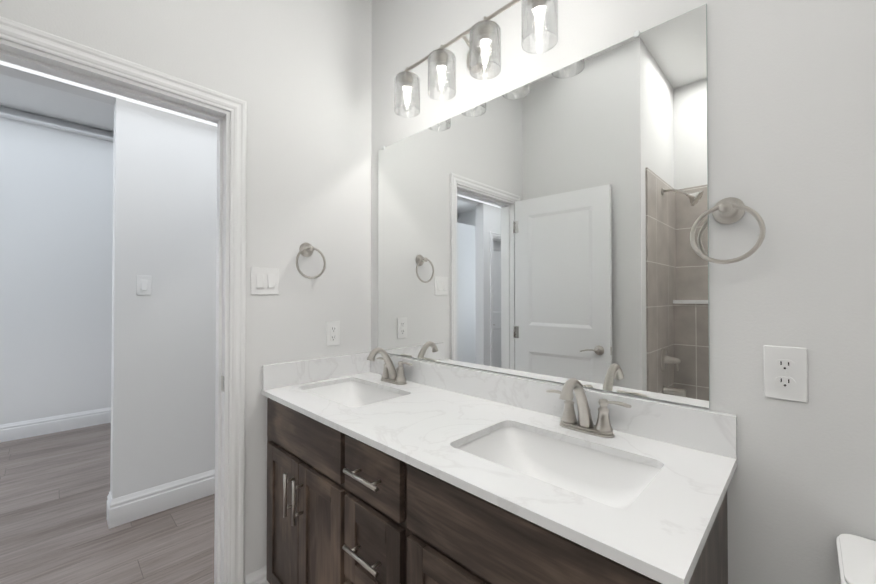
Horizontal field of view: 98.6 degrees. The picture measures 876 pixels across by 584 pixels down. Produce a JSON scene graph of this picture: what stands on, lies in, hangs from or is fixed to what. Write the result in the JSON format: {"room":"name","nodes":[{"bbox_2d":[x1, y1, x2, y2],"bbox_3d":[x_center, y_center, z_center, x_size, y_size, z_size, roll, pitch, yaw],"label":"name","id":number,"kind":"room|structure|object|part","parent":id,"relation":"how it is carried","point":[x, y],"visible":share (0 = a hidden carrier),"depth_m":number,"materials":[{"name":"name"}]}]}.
{"room":"bathroom","nodes":[
{"label":"bathroom","id":0,"kind":"room"},
{"bbox_2d":[0,117,112,424],"bbox_3d":[-3.436,-0.155,3.890,0.120,2.980,7.600,-1,-1,44],"label":"wall","id":1,"kind":"structure","parent":0,"point":[56,215],"depth_m":3.58,"materials":[{"name":"white paint"}]},
{"bbox_2d":[0,407,110,442],"bbox_3d":[-3.388,1.258,3.827,0.015,0.154,7.600,-1,-1,44],"label":"baseboard","id":2,"kind":"structure","parent":1,"relation":"attached to","point":[32,428],"depth_m":3.56,"materials":[{"name":"white paint"}]},
{"bbox_2d":[0,106,113,140],"bbox_3d":[-3.362,-1.601,3.833,0.085,0.090,7.600,-1,-1,44],"label":"crown molding","id":3,"kind":"structure","parent":1,"relation":"attached to","point":[24,116],"depth_m":3.56,"materials":[{"name":"white paint"}]},
{"bbox_2d":[0,74,113,131],"bbox_3d":[-2.607,-1.704,3.095,2.200,0.100,7.600,-1,-1,44],"label":"ceiling","id":4,"kind":"structure","parent":0,"point":[25,96],"depth_m":3.32,"materials":[{"name":"white paint"}]},
{"bbox_2d":[0,423,214,583],"bbox_3d":[-2.228,1.341,2.062,9.200,0.050,9.500,-1,-1,44],"label":"floor","id":5,"kind":"structure","parent":0,"point":[54,493],"depth_m":2.11,"materials":[{"name":"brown wood"}]},
{"bbox_2d":[261,380,727,583],"bbox_3d":[-0.025,0.867,1.244,1.498,0.880,0.589,-1,-1,44],"label":"bathroom vanity","id":6,"kind":"object","parent":5,"relation":"on","point":[432,473],"depth_m":1.01,"materials":[{"name":"brown wood"}]},
{"bbox_2d":[261,372,736,583],"bbox_3d":[-0.006,0.423,1.253,1.518,0.032,0.558,-1,-1,44],"label":"countertop","id":7,"kind":"structure","parent":6,"relation":"on","point":[668,528],"depth_m":0.87,"materials":[{"name":"white stone"}]},
{"bbox_2d":[305,381,403,406],"bbox_3d":[-0.357,0.498,1.578,0.503,0.135,0.343,-1,-1,44],"label":"sink","id":8,"kind":"object","parent":7,"relation":"in","point":[347,393],"depth_m":1.74,"materials":[{"name":"white ceramic"}]},
{"bbox_2d":[367,347,412,384],"bbox_3d":[-0.245,0.328,1.690,0.247,0.166,0.172,-1,-1,44],"label":"faucet","id":9,"kind":"object","parent":7,"relation":"on","point":[392,374],"visible":1,"depth_m":1.69,"materials":[{"name":"silver metal"}]},
{"bbox_2d":[456,427,659,507],"bbox_3d":[0.281,0.491,0.945,0.503,0.135,0.343,-1,-1,44],"label":"sink","id":10,"kind":"object","parent":7,"relation":"in","point":[609,477],"depth_m":1.05,"materials":[{"name":"white ceramic"}]},
{"bbox_2d":[546,378,631,437],"bbox_3d":[0.393,0.321,1.066,0.247,0.166,0.172,-1,-1,44],"label":"faucet","id":11,"kind":"object","parent":7,"relation":"on","point":[602,427],"visible":1,"depth_m":1.07,"materials":[{"name":"silver metal"}]},
{"bbox_2d":[836,534,875,583],"bbox_3d":[0.739,0.897,0.364,0.455,0.800,0.764,-1,-1,44],"label":"toilet","id":12,"kind":"object","parent":5,"relation":"on","point":[856,558],"visible":1,"depth_m":0.71,"materials":[{"name":"white ceramic"}]},
{"bbox_2d":[0,61,216,125],"bbox_3d":[-1.367,-1.157,1.876,1.030,0.100,7.600,-1,-1,44],"label":"ceiling","id":13,"kind":"structure","parent":0,"point":[94,89],"depth_m":2.08,"materials":[{"name":"white paint"}]},
{"bbox_2d":[0,64,216,498],"bbox_3d":[-1.778,-0.222,2.268,0.120,3.080,7.600,-1,-1,44],"label":"wall","id":14,"kind":"structure","parent":0,"point":[163,367],"depth_m":2.28,"materials":[{"name":"white paint"}]},
{"bbox_2d":[136,275,150,294],"bbox_3d":[-1.730,-0.040,2.219,0.012,0.116,0.070,-1,-1,44],"label":"light switch","id":15,"kind":"object","parent":14,"relation":"attached to","point":[143,284],"visible":1,"depth_m":2.21,"materials":[{"name":"white plastic"}]},
{"bbox_2d":[107,469,214,528],"bbox_3d":[-0.495,1.254,3.552,0.135,0.154,3.947,-1,-1,44],"label":"baseboard","id":16,"kind":"structure","parent":14,"relation":"attached to","point":[121,510],"depth_m":2.25,"materials":[{"name":"white paint"}]},
{"bbox_2d":[0,0,371,583],"bbox_3d":[-0.882,-0.180,1.538,0.120,2.980,1.390,-1,-1,44],"label":"wall","id":17,"kind":"structure","parent":0,"point":[301,76],"depth_m":1.66,"materials":[{"name":"white paint"}]},
{"bbox_2d":[0,16,246,583],"bbox_3d":[-1.120,0.264,1.290,0.158,2.087,0.814,-1,-1,44],"label":"door frame","id":18,"kind":"structure","parent":17,"relation":"attached to","point":[28,47],"depth_m":1.50,"materials":[{"name":"white paint"}]},
{"bbox_2d":[245,565,268,583],"bbox_3d":[-0.726,1.233,1.586,0.015,0.154,0.156,-1,-1,44],"label":"baseboard","id":19,"kind":"structure","parent":17,"relation":"attached to","point":[258,576],"depth_m":1.56,"materials":[{"name":"white paint"}]},
{"bbox_2d":[251,267,278,294],"bbox_3d":[-0.730,-0.047,1.596,0.012,0.116,0.116,-1,-1,44],"label":"light switch","id":20,"kind":"object","parent":17,"relation":"attached to","point":[264,280],"visible":1,"depth_m":1.59,"materials":[{"name":"white plastic"}]},
{"bbox_2d":[296,243,325,278],"bbox_3d":[-0.584,-0.143,1.712,0.061,0.169,0.145,-1,-1,44],"label":"towel ring","id":21,"kind":"object","parent":17,"relation":"attached to","point":[306,249],"visible":1,"depth_m":1.71,"materials":[{"name":"silver metal"}]},
{"bbox_2d":[262,352,368,387],"bbox_3d":[-0.548,0.362,1.772,0.019,0.102,0.535,-1,-1,44],"label":"backsplash","id":22,"kind":"structure","parent":17,"relation":"attached to","point":[302,371],"depth_m":1.73,"materials":[{"name":"white stone"}]},
{"bbox_2d":[326,321,339,345],"bbox_3d":[-0.507,0.200,1.824,0.009,0.118,0.072,-1,-1,44],"label":"outlet","id":23,"kind":"object","parent":17,"relation":"attached to","point":[332,333],"visible":1,"depth_m":1.82,"materials":[{"name":"white plastic"}]},
{"bbox_2d":[371,0,875,583],"bbox_3d":[0.550,-0.184,1.186,2.660,2.980,0.130,-1,-1,44],"label":"wall","id":24,"kind":"structure","parent":0,"point":[793,122],"depth_m":1.03,"materials":[{"name":"white paint"}]},
{"bbox_2d":[394,0,557,117],"bbox_3d":[0.110,-0.889,1.433,0.748,0.209,0.160,-1,-1,44],"label":"sconce","id":25,"kind":"object","parent":24,"relation":"attached to","point":[539,26],"visible":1,"depth_m":1.33,"materials":[{"name":"glass"}]},
{"bbox_3d":[0.192,-0.223,1.452,1.396,1.048,0.008,-1,-1,44],"label":"mirror","id":26,"kind":"part","parent":24,"relation":"part of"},
{"bbox_2d":[369,352,736,459],"bbox_3d":[0.183,0.358,1.447,1.518,0.102,0.019,-1,-1,44],"label":"backsplash","id":27,"kind":"structure","parent":24,"relation":"attached to","point":[707,430],"depth_m":1.13,"materials":[{"name":"white stone"}]},
{"bbox_2d":[690,197,765,263],"bbox_3d":[0.702,-0.151,0.916,0.145,0.168,0.061,-1,-1,44],"label":"towel ring","id":28,"kind":"object","parent":24,"relation":"attached to","point":[729,210],"visible":1,"depth_m":0.92,"materials":[{"name":"silver metal"}]},
{"bbox_2d":[763,345,807,402],"bbox_3d":[0.792,0.186,0.861,0.074,0.122,0.008,-1,-1,44],"label":"duplex electrical outlet","id":29,"kind":"object","parent":24,"relation":"attached to","point":[785,373],"visible":1,"depth_m":0.86,"materials":[{"name":"white plastic"}]}
]}

